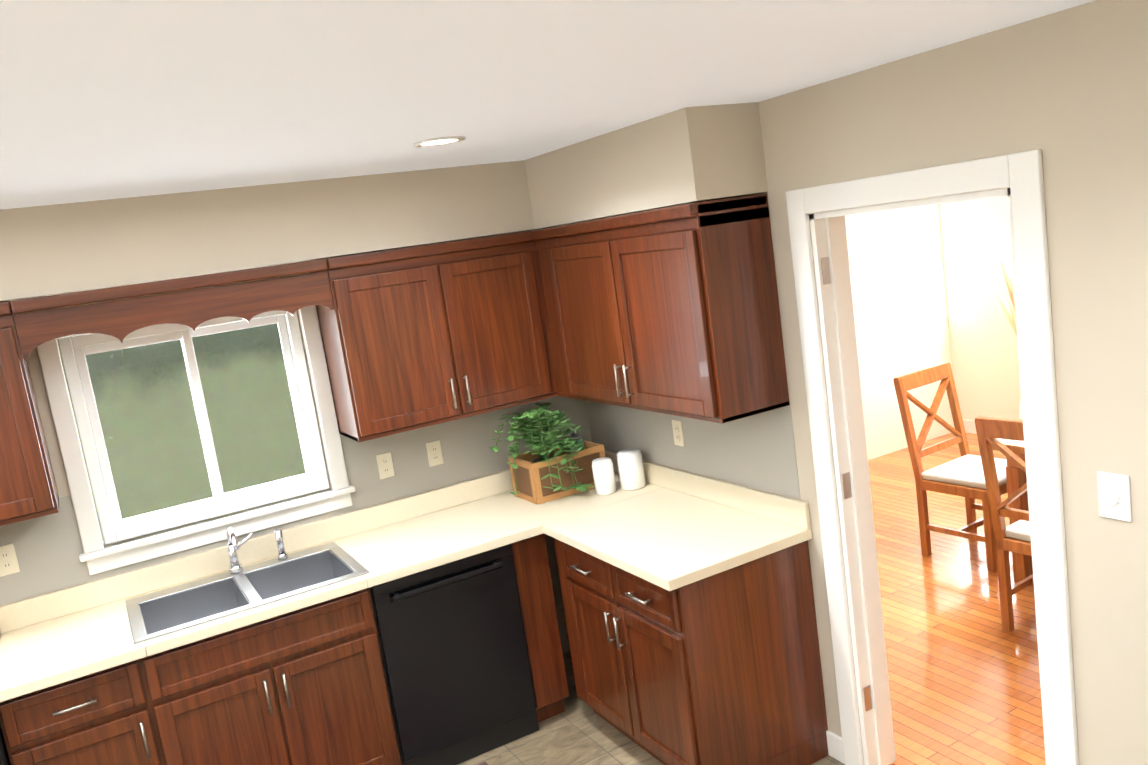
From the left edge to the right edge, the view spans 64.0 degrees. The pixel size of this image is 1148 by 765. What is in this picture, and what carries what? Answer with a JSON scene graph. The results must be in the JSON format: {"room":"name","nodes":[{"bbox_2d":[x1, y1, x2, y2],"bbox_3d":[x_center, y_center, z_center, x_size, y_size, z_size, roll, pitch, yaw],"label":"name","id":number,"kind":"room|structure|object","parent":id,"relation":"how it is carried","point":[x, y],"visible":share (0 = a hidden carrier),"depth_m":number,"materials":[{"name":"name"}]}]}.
{"room":"kitchen","nodes":[
{"label":"kitchen","id":0,"kind":"room"},
{"bbox_2d":[0,272,591,652],"bbox_3d":[-2.636,0.731,3.281,6.440,2.440,0.124,-13,10,-28],"label":"wall","id":1,"kind":"structure","parent":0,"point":[48,548],"depth_m":4.12,"materials":[{"name":"paint"}]},
{"bbox_2d":[0,543,19,576],"bbox_3d":[-2.167,0.677,3.463,0.116,0.114,0.010,-13,10,-28],"label":"electrical outlet plate","id":2,"kind":"object","parent":1,"relation":"attached to","point":[9,564],"visible":1,"depth_m":3.48,"materials":[{"name":"beige plastic"}]},
{"bbox_2d":[0,302,58,525],"bbox_3d":[-2.079,0.112,3.267,0.288,0.760,0.360,-13,10,-28],"label":"upper cabinet","id":3,"kind":"object","parent":1,"relation":"attached to","point":[28,488],"visible":0.85,"depth_m":3.20,"materials":[{"name":"brown wood"}]},
{"bbox_2d":[36,305,355,574],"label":"window","id":4,"kind":"structure","parent":1,"relation":"in","point":[97,556],"depth_m":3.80,"materials":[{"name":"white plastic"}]},
{"bbox_2d":[376,452,394,479],"bbox_3d":[-0.856,0.378,4.171,0.070,0.114,0.010,-13,10,-28],"label":"electrical outlet plate","id":5,"kind":"object","parent":1,"relation":"attached to","point":[385,465],"visible":1,"depth_m":4.17,"materials":[{"name":"beige plastic"}]},
{"bbox_2d":[310,231,557,441],"bbox_3d":[-0.619,-0.223,4.073,0.910,0.760,0.327,-13,10,-28],"label":"upper cabinet","id":6,"kind":"object","parent":1,"relation":"attached to","point":[417,337],"depth_m":3.92,"materials":[{"name":"brown wood"}]},
{"bbox_2d":[426,440,443,466],"bbox_3d":[-0.649,0.331,4.282,0.070,0.114,0.010,-13,10,-28],"label":"electrical outlet plate","id":7,"kind":"object","parent":1,"relation":"attached to","point":[434,453],"visible":1,"depth_m":4.28,"materials":[{"name":"beige plastic"}]},
{"bbox_2d":[534,240,558,391],"bbox_3d":[-0.101,-0.341,4.352,0.401,0.760,0.327,-13,10,-28],"label":"strip","id":8,"kind":"object","parent":1,"relation":"attached to","point":[539,269],"depth_m":4.18,"materials":[{"name":"brown wood"}]},
{"bbox_2d":[0,0,1094,209],"bbox_3d":[-1.761,-0.366,1.196,6.200,0.100,4.220,-13,10,-28],"label":"ceiling","id":9,"kind":"structure","parent":0,"point":[106,99],"depth_m":1.96,"materials":[{"name":"paint"}]},
{"bbox_2d":[0,102,767,301],"bbox_3d":[-2.388,-0.258,2.404,6.200,0.305,1.520,-13,10,-28],"label":"soffit","id":10,"kind":"structure","parent":9,"relation":"attached to","point":[687,155],"depth_m":3.41,"materials":[{"name":"paint"}]},
{"bbox_2d":[10,259,333,359],"bbox_3d":[-1.455,-0.287,3.434,1.098,0.205,0.057,-13,10,-28],"label":"scalloped valance","id":11,"kind":"object","parent":10,"relation":"attached to","point":[193,309],"visible":0.98,"depth_m":3.41,"materials":[{"name":"brown wood"}]},
{"bbox_2d":[413,136,464,146],"bbox_3d":[-0.436,-0.778,2.970,0.170,0.006,0.170,-13,10,-28],"label":"recessed light","id":12,"kind":"object","parent":9,"relation":"in","point":[438,141],"visible":1,"depth_m":2.97,"materials":[{"name":"white"}]},
{"bbox_2d":[457,433,1045,764],"bbox_3d":[0.208,1.679,2.920,10.400,0.100,5.800,-13,10,-28],"label":"floor","id":13,"kind":"structure","parent":0,"point":[964,677],"depth_m":4.10,"materials":[{"name":"brown wood"}]},
{"bbox_2d":[0,725,10,764],"bbox_3d":[-2.260,1.454,3.031,0.756,0.997,0.721,-13,10,-28],"label":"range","id":14,"kind":"object","parent":13,"relation":"on","point":[4,758],"depth_m":3.00,"materials":[{"name":"black"}]},
{"bbox_2d":[0,583,401,764],"bbox_3d":[-1.409,1.314,3.571,1.256,0.868,0.640,-13,10,-28],"label":"base cabinet","id":15,"kind":"object","parent":13,"relation":"on","point":[306,686],"visible":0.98,"depth_m":3.34,"materials":[{"name":"brown wood"}]},
{"bbox_2d":[0,451,659,701],"bbox_3d":[-0.875,0.681,3.808,2.645,0.140,0.662,-13,10,-28],"label":"countertop","id":16,"kind":"structure","parent":15,"relation":"on","point":[58,637],"depth_m":3.67,"materials":[{"name":"laminate"}]},
{"bbox_2d":[125,542,368,643],"bbox_3d":[-1.271,0.887,3.608,0.840,0.186,0.530,-13,10,-28],"label":"sink basin","id":17,"kind":"object","parent":16,"relation":"in","point":[177,611],"visible":0.58,"depth_m":3.69,"materials":[{"name":"silver metal"}]},
{"bbox_2d":[226,527,287,573],"bbox_3d":[-1.291,0.664,3.749,0.236,0.211,0.195,-13,10,-28],"label":"faucet","id":18,"kind":"object","parent":16,"relation":"on","point":[235,566],"visible":1,"depth_m":3.77,"materials":[{"name":"silver metal"}]},
{"bbox_2d":[508,440,604,504],"bbox_3d":[-0.072,0.415,4.339,0.386,0.190,0.246,-13,10,-28],"label":"crate","id":19,"kind":"object","parent":16,"relation":"on","point":[530,482],"visible":0.65,"depth_m":4.23,"materials":[{"name":"brown wood"}]},
{"bbox_2d":[489,403,593,494],"bbox_3d":[-0.181,0.326,4.208,0.390,0.410,0.440,-13,10,-28],"label":"potted plant","id":20,"kind":"object","parent":19,"relation":"in","point":[532,434],"visible":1,"depth_m":4.17,"materials":[{"name":"green plant"}]},
{"bbox_2d":[566,432,584,453],"bbox_3d":[0.013,0.356,4.409,0.088,0.236,0.088,-13,10,-28],"label":"plant","id":21,"kind":"object","parent":19,"relation":"in","point":[578,439],"visible":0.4,"depth_m":4.37,"materials":[{"name":"green plant"}]},
{"bbox_2d":[592,457,615,494],"bbox_3d":[0.136,0.427,4.190,0.096,0.155,0.096,-13,10,-28],"label":"canister","id":22,"kind":"object","parent":16,"relation":"on","point":[603,476],"visible":1,"depth_m":4.15,"materials":[{"name":"white ceramic"}]},
{"bbox_2d":[617,448,645,490],"bbox_3d":[0.262,0.398,4.212,0.116,0.170,0.116,-13,10,-28],"label":"canister","id":23,"kind":"object","parent":16,"relation":"on","point":[631,469],"visible":1,"depth_m":4.17,"materials":[{"name":"white ceramic"}]},
{"bbox_2d":[369,544,538,764],"bbox_3d":[-0.597,1.129,3.999,0.608,0.862,0.625,-13,10,-28],"label":"dishwasher","id":24,"kind":"object","parent":13,"relation":"on","point":[454,652],"visible":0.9,"depth_m":3.75,"materials":[{"name":"black metal"}]},
{"bbox_2d":[511,534,568,721],"bbox_3d":[-0.278,1.052,4.212,0.160,0.868,0.587,-13,10,-28],"label":"base cabinet","id":25,"kind":"object","parent":13,"relation":"on","point":[539,614],"visible":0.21,"depth_m":3.95,"materials":[{"name":"brown wood"}]},
{"bbox_2d":[553,538,828,764],"bbox_3d":[0.421,1.031,3.704,0.640,0.868,0.925,-13,10,-28],"label":"base cabinet","id":26,"kind":"object","parent":13,"relation":"on","point":[723,668],"visible":0.85,"depth_m":3.35,"materials":[{"name":"brown wood"}]},
{"bbox_2d":[532,465,811,590],"bbox_3d":[0.358,0.539,3.588,0.665,0.140,0.900,-13,10,-28],"label":"countertop","id":27,"kind":"structure","parent":26,"relation":"on","point":[668,528],"depth_m":3.57,"materials":[{"name":"laminate"}]},
{"bbox_2d":[893,362,1006,572],"bbox_3d":[2.232,0.448,5.193,0.480,1.044,0.552,-14,10,-32],"label":"dining chair","id":28,"kind":"object","parent":13,"relation":"on","point":[963,475],"visible":0.77,"depth_m":5.22,"materials":[{"name":"brown wood"}]},
{"bbox_2d":[975,416,1033,631],"bbox_3d":[2.209,0.621,4.111,0.552,1.044,0.480,-14,10,-33],"label":"dining chair","id":29,"kind":"object","parent":13,"relation":"on","point":[1015,537],"visible":0.33,"depth_m":4.13,"materials":[{"name":"brown wood"}]},
{"bbox_2d":[995,261,1022,418],"bbox_3d":[3.331,-0.192,6.737,0.359,1.515,0.431,-5,9,21],"label":"vase","id":30,"kind":"object","parent":13,"relation":"on","point":[1009,310],"visible":0.08,"depth_m":6.79,"materials":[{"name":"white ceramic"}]},
{"bbox_2d":[992,439,1032,581],"bbox_3d":[3.038,0.643,4.154,0.950,0.755,1.900,-13,10,-28],"label":"dining table","id":31,"kind":"object","parent":13,"relation":"on","point":[1016,477],"visible":0.25,"depth_m":4.69,"materials":[{"name":"brown wood"}]},
{"bbox_2d":[584,0,1147,764],"bbox_3d":[1.172,0.260,2.809,0.122,2.440,4.340,-13,10,-28],"label":"wall","id":32,"kind":"structure","parent":0,"point":[1064,92],"depth_m":2.39,"materials":[{"name":"paint"}]},
{"bbox_2d":[532,193,789,423],"bbox_3d":[0.280,-0.295,3.707,0.360,0.760,1.206,-13,10,-28],"label":"upper cabinet","id":33,"kind":"object","parent":32,"relation":"attached to","point":[673,310],"visible":1,"depth_m":3.30,"materials":[{"name":"brown wood"}]},
{"bbox_2d":[672,419,684,446],"bbox_3d":[0.451,0.220,3.988,0.010,0.114,0.070,-13,10,-28],"label":"electrical outlet plate","id":34,"kind":"object","parent":32,"relation":"attached to","point":[678,432],"visible":1,"depth_m":3.98,"materials":[{"name":"beige plastic"}]},
{"bbox_2d":[826,730,844,763],"bbox_3d":[-1.049,2.072,0.905,6.200,0.100,2.695,-13,10,-28],"label":"baseboard","id":35,"kind":"structure","parent":32,"relation":"attached to","point":[835,746],"depth_m":3.47,"materials":[{"name":"white wood"}]},
{"bbox_2d":[785,149,1078,764],"bbox_3d":[1.155,0.408,2.906,0.158,2.125,0.925,-13,10,-28],"label":"door frame","id":36,"kind":"structure","parent":32,"relation":"attached to","point":[1016,179],"depth_m":3.06,"materials":[{"name":"white wood"}]},
{"bbox_2d":[1097,471,1131,521],"bbox_3d":[1.359,0.289,2.319,0.022,0.120,0.080,-13,10,-28],"label":"dimmer switch plate","id":37,"kind":"object","parent":32,"relation":"attached to","point":[1114,496],"visible":1,"depth_m":2.31,"materials":[{"name":"white plastic"}]},
{"bbox_2d":[845,204,954,459],"bbox_3d":[1.319,-0.383,6.777,4.080,2.440,0.120,-13,10,-28],"label":"wall","id":38,"kind":"structure","parent":0,"point":[897,275],"depth_m":7.42,"materials":[{"name":"white paint"}]},
{"bbox_2d":[939,196,1020,420],"bbox_3d":[4.569,-0.597,5.175,0.120,2.440,5.800,-13,10,-28],"label":"wall","id":39,"kind":"structure","parent":0,"point":[976,241],"depth_m":7.42,"materials":[{"name":"beige paint"}]},
{"bbox_2d":[963,419,976,433],"bbox_3d":[4.674,0.556,5.322,0.014,0.110,5.800,-13,10,-28],"label":"baseboard","id":40,"kind":"structure","parent":39,"relation":"attached to","point":[969,426],"depth_m":7.72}
]}

